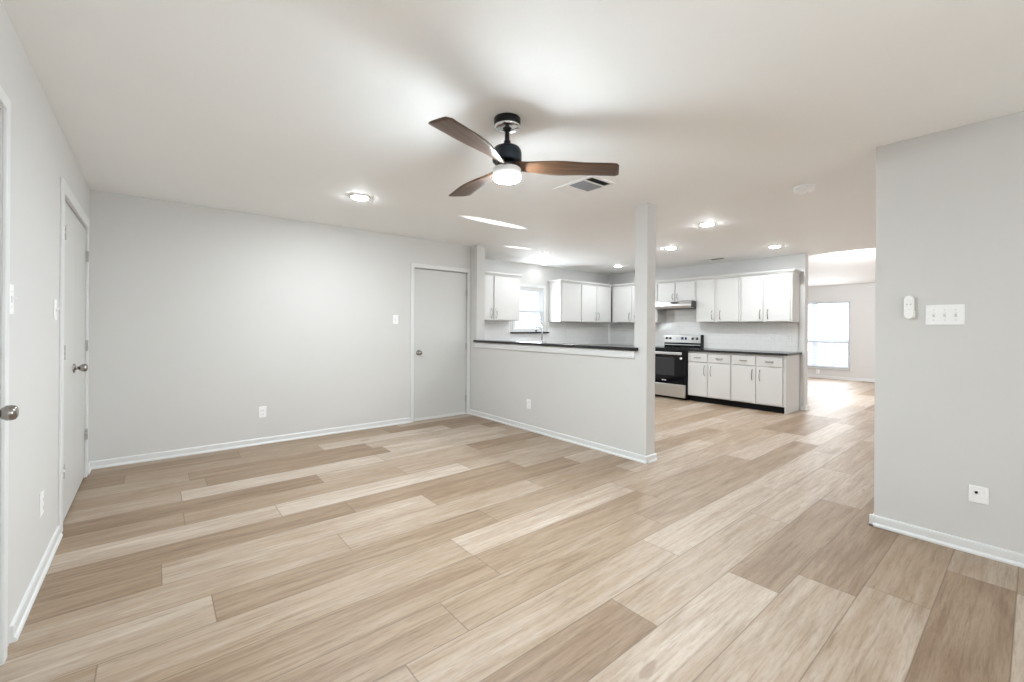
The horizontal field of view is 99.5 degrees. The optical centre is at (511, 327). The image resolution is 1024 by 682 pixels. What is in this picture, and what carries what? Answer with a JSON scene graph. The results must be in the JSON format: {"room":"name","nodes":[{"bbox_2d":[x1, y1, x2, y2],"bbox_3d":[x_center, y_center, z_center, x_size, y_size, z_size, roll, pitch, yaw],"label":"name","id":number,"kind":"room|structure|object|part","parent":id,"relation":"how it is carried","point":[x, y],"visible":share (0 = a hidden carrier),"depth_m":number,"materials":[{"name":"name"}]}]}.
{"room":"empty living room","nodes":[
{"label":"empty living room","id":0,"kind":"room"},
{"bbox_2d":[0,0,89,644],"bbox_3d":[-1.089,0.036,0.525,0.140,2.440,8.595,0,0,-40],"label":"wall","id":1,"kind":"structure","parent":0,"point":[41,153],"depth_m":1.99,"materials":[{"name":"grey paint"}]},
{"bbox_2d":[0,86,18,665],"bbox_3d":[-1.612,0.200,1.280,0.109,2.106,0.937,0,0,-40],"label":"door","id":2,"kind":"structure","parent":1,"relation":"in","point":[8,412],"depth_m":1.60,"materials":[{"name":"white paint"}]},
{"bbox_3d":[-1.613,0.200,1.279,0.013,2.106,0.937,0,0,-40],"label":"casing","id":3,"kind":"part","parent":2,"relation":"part of","materials":[{"name":"white paint"}]},
{"bbox_3d":[-1.795,0.304,1.528,0.074,0.066,0.066,0,0,-40],"label":"knob","id":4,"kind":"part","parent":2,"relation":"part of","materials":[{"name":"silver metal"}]},
{"bbox_2d":[10,284,16,313],"bbox_3d":[-1.951,-0.109,1.696,0.020,0.118,0.072,0,0,-40],"label":"light switch","id":5,"kind":"object","parent":1,"relation":"attached to","point":[12,297],"visible":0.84,"depth_m":1.69,"materials":[{"name":"white plastic"}]},
{"bbox_3d":[-1.956,-0.109,1.691,0.006,0.118,0.072,0,0,-40],"label":"plate","id":6,"kind":"part","parent":5,"relation":"part of","materials":[{"name":"white plastic"}]},
{"bbox_2d":[9,525,62,643],"bbox_3d":[-2.334,1.214,2.151,0.021,0.068,1.120,0,0,-40],"label":"baseboard","id":7,"kind":"structure","parent":1,"relation":"attached to","point":[16,626],"depth_m":2.00,"materials":[{"name":"white paint"}]},
{"bbox_2d":[39,490,43,516],"bbox_3d":[-2.369,0.888,2.186,0.009,0.116,0.072,0,0,-40],"label":"wall outlet","id":8,"kind":"object","parent":1,"relation":"attached to","point":[41,510],"visible":1,"depth_m":2.17,"materials":[{"name":"white plastic"}]},
{"bbox_2d":[54,299,59,319],"bbox_3d":[-2.588,-0.098,2.467,0.020,0.118,0.072,0,0,-40],"label":"light switch","id":9,"kind":"object","parent":1,"relation":"attached to","point":[55,300],"visible":1,"depth_m":2.45,"materials":[{"name":"white plastic"}]},
{"bbox_3d":[-2.593,-0.098,2.462,0.006,0.118,0.072,0,0,-40],"label":"plate","id":10,"kind":"part","parent":9,"relation":"part of","materials":[{"name":"white plastic"}]},
{"bbox_2d":[58,177,89,532],"bbox_3d":[-3.118,0.173,3.120,0.109,2.140,1.370,0,0,-40],"label":"door","id":11,"kind":"structure","parent":1,"relation":"in","point":[74,239],"depth_m":3.01,"materials":[{"name":"white paint"}]},
{"bbox_3d":[-3.057,0.289,3.073,0.074,0.066,0.066,0,0,-40],"label":"knob","id":12,"kind":"part","parent":11,"relation":"part of","materials":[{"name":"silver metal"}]},
{"bbox_2d":[88,462,90,474],"bbox_3d":[-3.622,1.206,3.710,0.021,0.068,0.185,0,0,-40],"label":"baseboard","id":13,"kind":"structure","parent":1,"relation":"attached to","point":[89,467],"depth_m":3.71,"materials":[{"name":"white paint"}]},
{"bbox_2d":[88,189,470,461],"bbox_3d":[-2.136,0.030,5.142,4.125,2.440,0.140,0,0,-40],"label":"wall","id":14,"kind":"structure","parent":0,"point":[202,318],"depth_m":4.48,"materials":[{"name":"grey paint"}]},
{"bbox_2d":[90,417,410,469],"bbox_3d":[-2.510,1.213,4.735,3.040,0.068,0.021,0,0,-40],"label":"baseboard","id":15,"kind":"structure","parent":14,"relation":"attached to","point":[126,460],"depth_m":4.45,"materials":[{"name":"white paint"}]},
{"bbox_2d":[259,406,265,417],"bbox_3d":[-2.657,0.904,4.620,0.072,0.116,0.009,0,0,-40],"label":"wall outlet","id":16,"kind":"object","parent":14,"relation":"attached to","point":[262,410],"visible":1,"depth_m":4.62,"materials":[{"name":"white plastic"}]},
{"bbox_2d":[393,315,397,323],"bbox_3d":[-1.493,-0.098,5.569,0.072,0.118,0.020,0,0,-40],"label":"light switch","id":17,"kind":"object","parent":14,"relation":"attached to","point":[395,317],"visible":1,"depth_m":5.57,"materials":[{"name":"white plastic"}]},
{"bbox_2d":[410,263,470,421],"bbox_3d":[-0.970,0.207,6.003,0.940,2.100,0.109,0,0,-40],"label":"door","id":18,"kind":"structure","parent":14,"relation":"in","point":[438,345],"depth_m":5.99,"materials":[{"name":"white paint"}]},
{"bbox_2d":[0,377,1023,681],"bbox_3d":[4.042,1.338,5.225,14.100,0.100,9.700,0,0,-40],"label":"floor","id":19,"kind":"structure","parent":0,"point":[464,547],"depth_m":2.26,"materials":[{"name":"brown wood"}]},
{"bbox_2d":[655,334,703,399],"bbox_3d":[3.003,0.710,8.010,0.690,1.144,0.758,0,0,-40],"label":"electric range","id":20,"kind":"object","parent":19,"relation":"on","point":[671,359],"visible":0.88,"depth_m":7.80,"materials":[{"name":"black metal"}]},
{"bbox_3d":[2.748,0.463,7.814,0.045,0.050,0.673,0,0,-40],"label":"oven handle","id":21,"kind":"part","parent":20,"relation":"part of","materials":[{"name":"silver metal"}]},
{"bbox_3d":[2.782,1.124,7.829,0.036,0.223,0.738,0,0,-40],"label":"storage drawer","id":22,"kind":"part","parent":20,"relation":"part of","materials":[{"name":"silver metal"}]},
{"bbox_3d":[2.783,0.711,7.828,0.040,0.589,0.738,0,0,-40],"label":"oven door","id":23,"kind":"part","parent":20,"relation":"part of","materials":[{"name":"black glass"}]},
{"bbox_3d":[2.785,0.400,7.828,0.040,0.026,0.758,0,0,-40],"label":"rail","id":24,"kind":"part","parent":20,"relation":"part of","materials":[{"name":"black plastic"}]},
{"bbox_3d":[3.023,1.258,8.029,0.550,0.023,0.746,0,0,-40],"label":"kick panel","id":25,"kind":"part","parent":20,"relation":"part of","materials":[{"name":"black metal"}]},
{"bbox_2d":[655,346,697,348],"bbox_3d":[2.995,0.379,8.002,0.575,0.016,0.758,0,0,-40],"label":"cooktop","id":26,"kind":"object","parent":20,"relation":"in","point":[659,347],"depth_m":7.95,"materials":[{"name":"black glass"}]},
{"bbox_3d":[3.213,0.331,8.195,0.013,0.016,0.736,0,0,-40],"label":"vent trim","id":27,"kind":"part","parent":20,"relation":"part of","materials":[{"name":"silver metal"}]},
{"bbox_3d":[3.235,0.221,8.213,0.073,0.155,0.736,0,0,-40],"label":"control panel","id":28,"kind":"part","parent":20,"relation":"part of","materials":[{"name":"silver metal"}]},
{"bbox_2d":[688,351,732,405],"bbox_3d":[3.512,0.851,7.451,0.632,0.868,0.732,0,0,-40],"label":"base cabinet","id":29,"kind":"object","parent":19,"relation":"on","point":[709,373],"visible":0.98,"depth_m":7.26,"materials":[{"name":"white paint"}]},
{"bbox_3d":[3.181,0.520,7.427,0.019,0.138,0.338,0,0,-40],"label":"drawer","id":30,"kind":"part","parent":29,"relation":"part of","materials":[{"name":"white paint"}]},
{"bbox_3d":[3.179,0.891,7.427,0.019,0.560,0.338,0,0,-40],"label":"cabinet door","id":31,"kind":"part","parent":29,"relation":"part of","materials":[{"name":"white paint"}]},
{"bbox_3d":[3.416,0.521,7.142,0.019,0.138,0.360,0,0,-40],"label":"drawer","id":32,"kind":"part","parent":29,"relation":"part of","materials":[{"name":"white paint"}]},
{"bbox_3d":[3.414,0.892,7.142,0.019,0.560,0.360,0,0,-40],"label":"cabinet door","id":33,"kind":"part","parent":29,"relation":"part of","materials":[{"name":"white paint"}]},
{"bbox_2d":[731,353,799,413],"bbox_3d":[3.996,0.854,6.865,0.632,0.868,0.784,0,0,-40],"label":"base cabinet","id":34,"kind":"object","parent":19,"relation":"on","point":[771,383],"visible":0.97,"depth_m":6.64,"materials":[{"name":"white paint"}]},
{"bbox_3d":[3.655,0.894,6.850,0.019,0.560,0.358,0,0,-40],"label":"cabinet door","id":35,"kind":"part","parent":34,"relation":"part of","materials":[{"name":"white paint"}]},
{"bbox_3d":[3.658,0.523,6.850,0.019,0.138,0.358,0,0,-40],"label":"drawer","id":36,"kind":"part","parent":34,"relation":"part of","materials":[{"name":"white paint"}]},
{"bbox_2d":[687,348,801,355],"bbox_3d":[3.776,0.402,7.140,0.628,0.034,1.554,0,0,-40],"label":"countertop","id":37,"kind":"structure","parent":34,"relation":"on","point":[780,353],"depth_m":6.89,"materials":[{"name":"black stone"}]},
{"bbox_3d":[3.897,0.524,6.559,0.019,0.138,0.356,0,0,-40],"label":"drawer","id":38,"kind":"part","parent":34,"relation":"part of","materials":[{"name":"white paint"}]},
{"bbox_3d":[3.895,0.895,6.559,0.019,0.560,0.356,0,0,-40],"label":"cabinet door","id":39,"kind":"part","parent":34,"relation":"part of","materials":[{"name":"white paint"}]},
{"bbox_3d":[4.259,0.856,6.586,0.582,0.868,0.018,0,0,-40],"label":"panel","id":40,"kind":"part","parent":34,"relation":"part of","materials":[{"name":"white paint"}]},
{"bbox_3d":[0.535,0.832,7.873,3.460,0.868,0.632,0,0,-40],"label":"base cabinet","id":41,"kind":"object","parent":19,"relation":"on","visible":0},
{"bbox_2d":[597,344,657,346],"bbox_3d":[1.018,0.384,7.774,4.074,0.034,1.398,0,0,-40],"label":"countertop","id":42,"kind":"structure","parent":41,"relation":"on","point":[597,344],"depth_m":8.92,"materials":[{"name":"black stone"}]},
{"bbox_2d":[535,321,542,341],"bbox_3d":[0.520,0.121,8.068,0.061,0.486,0.295,0,0,44],"label":"faucet","id":43,"kind":"object","parent":42,"relation":"on","point":[537,321],"visible":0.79,"depth_m":8.11,"materials":[{"name":"silver metal"}]},
{"bbox_2d":[1,0,1023,274],"bbox_3d":[1.904,-1.225,3.447,8.514,0.120,9.700,0,0,-40],"label":"ceiling","id":44,"kind":"structure","parent":0,"point":[714,111],"depth_m":2.28,"materials":[{"name":"white paint"}]},
{"bbox_2d":[349,194,370,200],"bbox_3d":[-1.385,-1.177,3.949,0.190,0.017,0.190,0,0,-40],"label":"recessed light","id":45,"kind":"object","parent":44,"relation":"in","point":[361,197],"visible":1,"depth_m":3.92,"materials":[{"name":"white plastic"}]},
{"bbox_2d":[428,112,618,196],"bbox_3d":[-0.117,-1.001,2.526,1.154,0.354,1.084,0,0,-40],"label":"ceiling fan","id":46,"kind":"object","parent":44,"relation":"hanging from","point":[507,156],"visible":1,"depth_m":2.41,"materials":[{"name":"brown wood"}]},
{"bbox_3d":[-0.180,-0.913,2.149,0.164,0.045,0.635,0,0,27],"label":"fan blade","id":47,"kind":"part","parent":46,"relation":"part of","materials":[{"name":"brown wood"}]},
{"bbox_3d":[-0.214,-0.913,2.732,0.164,0.045,0.635,0,0,-33],"label":"fan blade","id":48,"kind":"part","parent":46,"relation":"part of","materials":[{"name":"brown wood"}]},
{"bbox_3d":[0.309,-0.910,2.470,0.635,0.045,0.164,0,0,-3],"label":"fan blade","id":49,"kind":"part","parent":46,"relation":"part of","materials":[{"name":"brown wood"}]},
{"bbox_2d":[553,176,615,195],"bbox_3d":[0.594,-1.168,3.596,0.290,0.012,0.432,0,0,-40],"label":"ceiling vent","id":50,"kind":"object","parent":44,"relation":"in","point":[590,183],"visible":0.93,"depth_m":3.57,"materials":[{"name":"white plastic"}]},
{"bbox_2d":[699,222,714,225],"bbox_3d":[2.201,-1.155,4.891,0.164,0.017,0.164,0,0,-40],"label":"recessed light","id":51,"kind":"object","parent":44,"relation":"in","point":[707,223],"visible":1,"depth_m":4.85,"materials":[{"name":"white plastic"}]},
{"bbox_2d":[706,257,726,260],"bbox_3d":[3.443,-1.153,7.351,0.140,0.006,0.340,0,0,-40],"label":"ceiling vent","id":52,"kind":"object","parent":44,"relation":"in","point":[723,257],"visible":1,"depth_m":7.36,"materials":[{"name":"white plastic"}]},
{"bbox_2d":[793,184,814,193],"bbox_3d":[2.418,-1.139,3.590,0.152,0.046,0.152,0,0,-40],"label":"smoke detector","id":53,"kind":"object","parent":44,"relation":"attached to","point":[805,188],"visible":1,"depth_m":3.55,"materials":[{"name":"white plastic"}]},
{"bbox_3d":[2.418,-1.155,3.590,0.152,0.013,0.152,0,0,-40],"label":"plate","id":54,"kind":"part","parent":53,"relation":"part of","materials":[{"name":"white plastic"}]},
{"bbox_2d":[485,259,608,331],"bbox_3d":[0.526,0.046,8.364,4.364,2.440,0.140,0,0,-40],"label":"wall","id":55,"kind":"structure","parent":0,"point":[532,274],"depth_m":8.30,"materials":[{"name":"grey paint"}]},
{"bbox_2d":[485,271,522,320],"bbox_3d":[-0.402,-0.509,7.267,1.250,0.800,0.363,0,0,-40],"label":"upper cabinet","id":56,"kind":"object","parent":55,"relation":"attached to","point":[502,290],"visible":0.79,"depth_m":7.27,"materials":[{"name":"white paint"}]},
{"bbox_3d":[-0.528,-0.486,6.984,0.555,0.728,0.019,0,0,-40],"label":"cabinet door","id":57,"kind":"part","parent":56,"relation":"part of","materials":[{"name":"white paint"}]},
{"bbox_3d":[-0.402,-0.884,7.270,1.250,0.050,0.356,0,0,-40],"label":"crown moulding","id":58,"kind":"part","parent":56,"relation":"part of","materials":[{"name":"white paint"}]},
{"bbox_3d":[-0.085,-0.483,7.350,0.551,0.728,0.019,0,0,-40],"label":"cabinet door","id":59,"kind":"part","parent":56,"relation":"part of","materials":[{"name":"white paint"}]},
{"bbox_2d":[512,284,545,331],"bbox_3d":[0.287,-0.353,8.155,0.835,0.886,0.154,0,0,-40],"label":"window","id":60,"kind":"structure","parent":55,"relation":"in","point":[543,288],"depth_m":8.33,"materials":[{"name":"white paint"}]},
{"bbox_3d":[0.287,-0.132,8.153,0.685,0.384,0.030,0,0,-40],"label":"sash","id":61,"kind":"part","parent":60,"relation":"part of","materials":[{"name":"glass"}]},
{"bbox_2d":[515,288,542,327],"bbox_3d":[0.314,-0.357,8.123,0.681,0.734,0.046,0,0,-40],"label":"window blind","id":62,"kind":"object","parent":60,"relation":"attached to","point":[524,321],"visible":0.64,"depth_m":8.14,"materials":[{"name":"white paint"}]},
{"bbox_3d":[0.314,-0.707,8.125,0.681,0.035,0.040,0,0,-40],"label":"head rail","id":63,"kind":"part","parent":62,"relation":"part of","materials":[{"name":"white paint"}]},
{"bbox_2d":[510,332,548,332],"bbox_3d":[0.340,0.101,8.084,0.930,0.024,0.075,0,0,-40],"label":"window sill","id":64,"kind":"structure","parent":55,"relation":"attached to","point":[510,332],"depth_m":7.99,"materials":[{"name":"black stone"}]},
{"bbox_2d":[484,321,608,344],"bbox_3d":[0.571,0.131,8.306,4.080,0.468,0.008,0,0,-40],"label":"backsplash","id":65,"kind":"structure","parent":55,"relation":"attached to","point":[578,332],"depth_m":8.61,"materials":[{"name":"white tile"}]},
{"bbox_2d":[547,279,581,321],"bbox_3d":[1.027,-0.501,8.451,0.598,0.800,0.356,0,0,-40],"label":"upper cabinet","id":66,"kind":"object","parent":55,"relation":"attached to","point":[564,295],"visible":1,"depth_m":8.32,"materials":[{"name":"white paint"}]},
{"bbox_3d":[1.029,-0.875,8.451,0.598,0.050,0.356,0,0,-40],"label":"crown moulding","id":67,"kind":"part","parent":66,"relation":"part of","materials":[{"name":"white paint"}]},
{"bbox_3d":[1.131,-0.476,8.354,0.490,0.728,0.019,0,0,-40],"label":"cabinet door","id":68,"kind":"part","parent":66,"relation":"part of","materials":[{"name":"white paint"}]},
{"bbox_2d":[580,281,611,322],"bbox_3d":[1.636,-0.497,8.949,0.974,0.800,0.363,0,0,-40],"label":"upper cabinet","id":69,"kind":"object","parent":55,"relation":"attached to","point":[595,298],"visible":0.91,"depth_m":8.81,"materials":[{"name":"white paint"}]},
{"bbox_3d":[1.546,-0.473,8.697,0.448,0.728,0.019,0,0,-40],"label":"cabinet door","id":70,"kind":"part","parent":69,"relation":"part of","materials":[{"name":"white paint"}]},
{"bbox_3d":[1.624,-0.872,8.943,0.944,0.050,0.356,0,0,-40],"label":"crown moulding","id":71,"kind":"part","parent":69,"relation":"part of","materials":[{"name":"white paint"}]},
{"bbox_3d":[1.902,-0.471,8.991,0.450,0.728,0.019,0,0,-40],"label":"cabinet door","id":72,"kind":"part","parent":69,"relation":"part of","materials":[{"name":"white paint"}]},
{"bbox_2d":[469,202,655,463],"bbox_3d":[0.378,0.045,5.211,0.161,2.440,2.956,0,0,-40],"label":"wall","id":73,"kind":"structure","parent":0,"point":[609,401],"depth_m":4.65,"materials":[{"name":"grey paint"}]},
{"bbox_2d":[527,399,530,408],"bbox_3d":[0.203,0.941,5.315,0.009,0.116,0.072,0,0,-40],"label":"wall outlet","id":74,"kind":"object","parent":73,"relation":"attached to","point":[528,400],"visible":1,"depth_m":5.31,"materials":[{"name":"white plastic"}]},
{"bbox_2d":[474,342,634,357],"bbox_3d":[0.321,0.256,5.170,0.018,0.074,2.673,0,0,-40],"label":"trim","id":75,"kind":"structure","parent":73,"relation":"attached to","point":[551,349],"depth_m":4.86,"materials":[{"name":"white paint"}]},
{"bbox_2d":[473,340,637,350],"bbox_3d":[0.397,0.203,5.204,0.224,0.030,2.718,0,0,-40],"label":"bar","id":76,"kind":"object","parent":73,"relation":"attached to","point":[630,348],"visible":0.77,"depth_m":4.82,"materials":[{"name":"black stone"}]},
{"bbox_2d":[645,453,657,463],"bbox_3d":[1.313,1.237,4.086,0.182,0.068,0.021,0,0,-40],"label":"baseboard","id":77,"kind":"structure","parent":73,"relation":"attached to","point":[653,457],"depth_m":4.08,"materials":[{"name":"white paint"}]},
{"bbox_2d":[609,253,807,409],"bbox_3d":[3.395,0.064,8.207,0.140,2.440,3.755,0,0,-40],"label":"wall","id":78,"kind":"structure","parent":0,"point":[794,261],"depth_m":7.13,"materials":[{"name":"grey paint"}]},
{"bbox_2d":[612,281,665,322],"bbox_3d":[2.561,-0.491,8.824,0.363,0.800,1.071,0,0,-40],"label":"upper cabinet","id":79,"kind":"object","parent":78,"relation":"attached to","point":[623,302],"visible":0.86,"depth_m":8.86,"materials":[{"name":"white paint"}]},
{"bbox_3d":[2.279,-0.469,8.950,0.019,0.728,0.438,0,0,-40],"label":"cabinet door","id":80,"kind":"part","parent":79,"relation":"part of","materials":[{"name":"white paint"}]},
{"bbox_3d":[2.574,-0.866,8.817,0.356,0.050,1.045,0,0,-40],"label":"crown moulding","id":81,"kind":"part","parent":79,"relation":"part of","materials":[{"name":"white paint"}]},
{"bbox_3d":[2.624,-0.467,8.531,0.019,0.728,0.512,0,0,-40],"label":"cabinet door","id":82,"kind":"part","parent":79,"relation":"part of","materials":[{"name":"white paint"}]},
{"bbox_2d":[657,277,695,301],"bbox_3d":[3.146,-0.680,8.117,0.363,0.415,0.760,0,0,-40],"label":"upper cabinet","id":83,"kind":"object","parent":78,"relation":"attached to","point":[684,289],"visible":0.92,"depth_m":8.00,"materials":[{"name":"white paint"}]},
{"bbox_3d":[2.915,-0.657,8.180,0.019,0.343,0.344,0,0,-40],"label":"cabinet door","id":84,"kind":"part","parent":83,"relation":"part of","materials":[{"name":"white paint"}]},
{"bbox_2d":[655,301,695,309],"bbox_3d":[3.102,-0.405,8.079,0.480,0.135,0.752,0,0,-40],"label":"range hood","id":85,"kind":"object","parent":83,"relation":"attached to","point":[672,305],"visible":0.74,"depth_m":7.89,"materials":[{"name":"silver metal"}]},
{"bbox_3d":[3.150,-0.862,8.119,0.356,0.050,0.760,0,0,-40],"label":"crown moulding","id":86,"kind":"part","parent":83,"relation":"part of","materials":[{"name":"white paint"}]},
{"bbox_3d":[3.155,-0.656,7.890,0.019,0.343,0.368,0,0,-40],"label":"cabinet door","id":87,"kind":"part","parent":83,"relation":"part of","materials":[{"name":"white paint"}]},
{"bbox_2d":[609,309,797,351],"bbox_3d":[3.311,0.023,8.193,0.008,0.718,3.654,0,0,-40],"label":"backsplash","id":88,"kind":"structure","parent":78,"relation":"attached to","point":[721,335],"depth_m":7.69,"materials":[{"name":"white tile"}]},
{"bbox_2d":[695,274,740,322],"bbox_3d":[3.630,-0.484,7.529,0.363,0.800,0.760,0,0,-40],"label":"upper cabinet","id":89,"kind":"object","parent":78,"relation":"attached to","point":[718,298],"visible":0.93,"depth_m":7.42,"materials":[{"name":"white paint"}]},
{"bbox_3d":[3.399,-0.462,7.594,0.019,0.728,0.306,0,0,-40],"label":"cabinet door","id":90,"kind":"part","parent":89,"relation":"part of","materials":[{"name":"white paint"}]},
{"bbox_3d":[3.635,-0.859,7.532,0.356,0.050,0.760,0,0,-40],"label":"crown moulding","id":91,"kind":"part","parent":89,"relation":"part of","materials":[{"name":"white paint"}]},
{"bbox_3d":[3.643,-0.460,7.298,0.019,0.728,0.336,0,0,-40],"label":"cabinet door","id":92,"kind":"part","parent":89,"relation":"part of","materials":[{"name":"white paint"}]},
{"bbox_2d":[740,269,802,321],"bbox_3d":[4.126,-0.481,6.928,0.363,0.800,0.794,0,0,-40],"label":"upper cabinet","id":93,"kind":"object","parent":78,"relation":"attached to","point":[766,296],"visible":1,"depth_m":6.78,"materials":[{"name":"white paint"}]},
{"bbox_3d":[3.883,-0.459,7.007,0.019,0.728,0.323,0,0,-40],"label":"cabinet door","id":94,"kind":"part","parent":93,"relation":"part of","materials":[{"name":"white paint"}]},
{"bbox_3d":[4.131,-0.856,6.931,0.356,0.050,0.794,0,0,-40],"label":"crown moulding","id":95,"kind":"part","parent":93,"relation":"part of","materials":[{"name":"white paint"}]},
{"bbox_3d":[4.120,-0.457,6.720,0.019,0.728,0.344,0,0,-40],"label":"cabinet door","id":96,"kind":"part","parent":93,"relation":"part of","materials":[{"name":"white paint"}]},
{"bbox_2d":[769,333,773,340],"bbox_3d":[4.233,0.160,7.062,0.009,0.116,0.072,0,0,-40],"label":"wall outlet","id":97,"kind":"object","parent":78,"relation":"attached to","point":[771,335],"visible":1,"depth_m":7.06,"materials":[{"name":"white plastic"}]},
{"bbox_2d":[808,283,874,378],"bbox_3d":[9.330,-0.178,9.701,0.140,3.000,9.480,0,0,-40],"label":"wall","id":98,"kind":"structure","parent":0,"point":[862,296],"depth_m":10.62,"materials":[{"name":"grey paint"}]},
{"bbox_2d":[808,300,850,370],"bbox_3d":[7.992,0.197,11.295,0.170,1.752,1.400,0,0,-40],"label":"window","id":99,"kind":"structure","parent":98,"relation":"in","point":[849,313],"depth_m":10.86,"materials":[{"name":"white paint"}]},
{"bbox_3d":[8.004,0.692,11.308,0.030,0.658,1.300,0,0,-40],"label":"sash","id":100,"kind":"part","parent":99,"relation":"part of","materials":[{"name":"glass"}]},
{"bbox_2d":[808,300,850,368],"bbox_3d":[7.970,0.177,11.277,0.048,1.708,1.340,0,0,-40],"label":"window blind","id":101,"kind":"object","parent":99,"relation":"attached to","point":[837,301],"visible":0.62,"depth_m":11.10,"materials":[{"name":"white paint"}]},
{"bbox_3d":[7.976,-0.659,11.278,0.040,0.035,1.340,0,0,-40],"label":"head rail","id":102,"kind":"part","parent":101,"relation":"part of","materials":[{"name":"white paint"}]},
{"bbox_3d":[8.034,-0.122,11.328,0.030,1.052,1.300,0,0,-40],"label":"sash","id":103,"kind":"part","parent":99,"relation":"part of","materials":[{"name":"glass"}]},
{"bbox_2d":[808,374,874,381],"bbox_3d":[9.290,1.287,9.611,0.021,0.068,9.380,0,0,-40],"label":"baseboard","id":104,"kind":"structure","parent":98,"relation":"attached to","point":[814,376],"depth_m":10.84,"materials":[{"name":"white paint"}]},
{"bbox_2d":[808,247,875,286],"bbox_3d":[7.341,-1.369,7.936,5.586,0.644,9.700,0,0,-40],"label":"ceiling","id":105,"kind":"structure","parent":0,"point":[853,266],"depth_m":9.18,"materials":[{"name":"white paint"}]},
{"bbox_2d":[874,111,1023,553],"bbox_3d":[3.627,0.066,1.352,0.140,2.440,3.865,0,0,-40],"label":"wall","id":106,"kind":"structure","parent":0,"point":[949,399],"depth_m":2.52,"materials":[{"name":"grey paint"}]},
{"bbox_2d":[904,296,914,318],"bbox_3d":[2.438,-0.122,2.659,0.032,0.142,0.049,0,0,-40],"label":"remote","id":107,"kind":"object","parent":106,"relation":"attached to","point":[909,312],"visible":1,"depth_m":2.65,"materials":[{"name":"white plastic"}]},
{"bbox_2d":[925,304,964,324],"bbox_3d":[2.539,-0.073,2.545,0.020,0.118,0.164,0,0,-40],"label":"light switch","id":108,"kind":"object","parent":106,"relation":"attached to","point":[935,314],"visible":1,"depth_m":2.54,"materials":[{"name":"white plastic"}]},
{"bbox_2d":[869,514,1023,567],"bbox_3d":[3.544,1.251,1.317,0.021,0.068,3.865,0,0,-40],"label":"baseboard","id":109,"kind":"structure","parent":106,"relation":"attached to","point":[969,546],"depth_m":2.52,"materials":[{"name":"white paint"}]},
{"bbox_2d":[969,485,988,504],"bbox_3d":[2.623,0.944,2.437,0.018,0.094,0.078,0,0,-40],"label":"cable jack plate","id":110,"kind":"object","parent":106,"relation":"attached to","point":[977,494],"visible":1,"depth_m":2.44,"materials":[{"name":"white plastic"}]},
{"label":"outside","id":111,"kind":"structure","parent":0,"visible":0},
{"bbox_2d":[808,352,847,366],"bbox_3d":[14.851,1.531,16.163,16.500,0.150,26.000,0,0,-40],"label":"ground","id":112,"kind":"structure","parent":111,"point":[808,352],"depth_m":20.09,"materials":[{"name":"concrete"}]},
{"bbox_2d":[812,305,817,364],"bbox_3d":[8.860,-0.031,12.672,0.160,2.900,0.160,0,0,-40],"label":"porch post","id":113,"kind":"object","parent":112,"relation":"on","point":[812,305],"visible":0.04,"depth_m":12.63,"materials":[{"name":"paint"}]},
{"bbox_2d":[808,339,842,365],"bbox_3d":[9.486,0.888,12.377,0.100,1.070,6.400,0,0,-40],"label":"porch railing","id":114,"kind":"object","parent":112,"relation":"on","point":[829,339],"visible":0.02,"depth_m":12.56,"materials":[{"name":"paint"}]},
{"bbox_3d":[9.489,0.388,12.377,0.080,0.070,6.400,0,0,-40],"label":"rail","id":115,"kind":"part","parent":114,"relation":"part of","materials":[{"name":"paint"}]}
]}

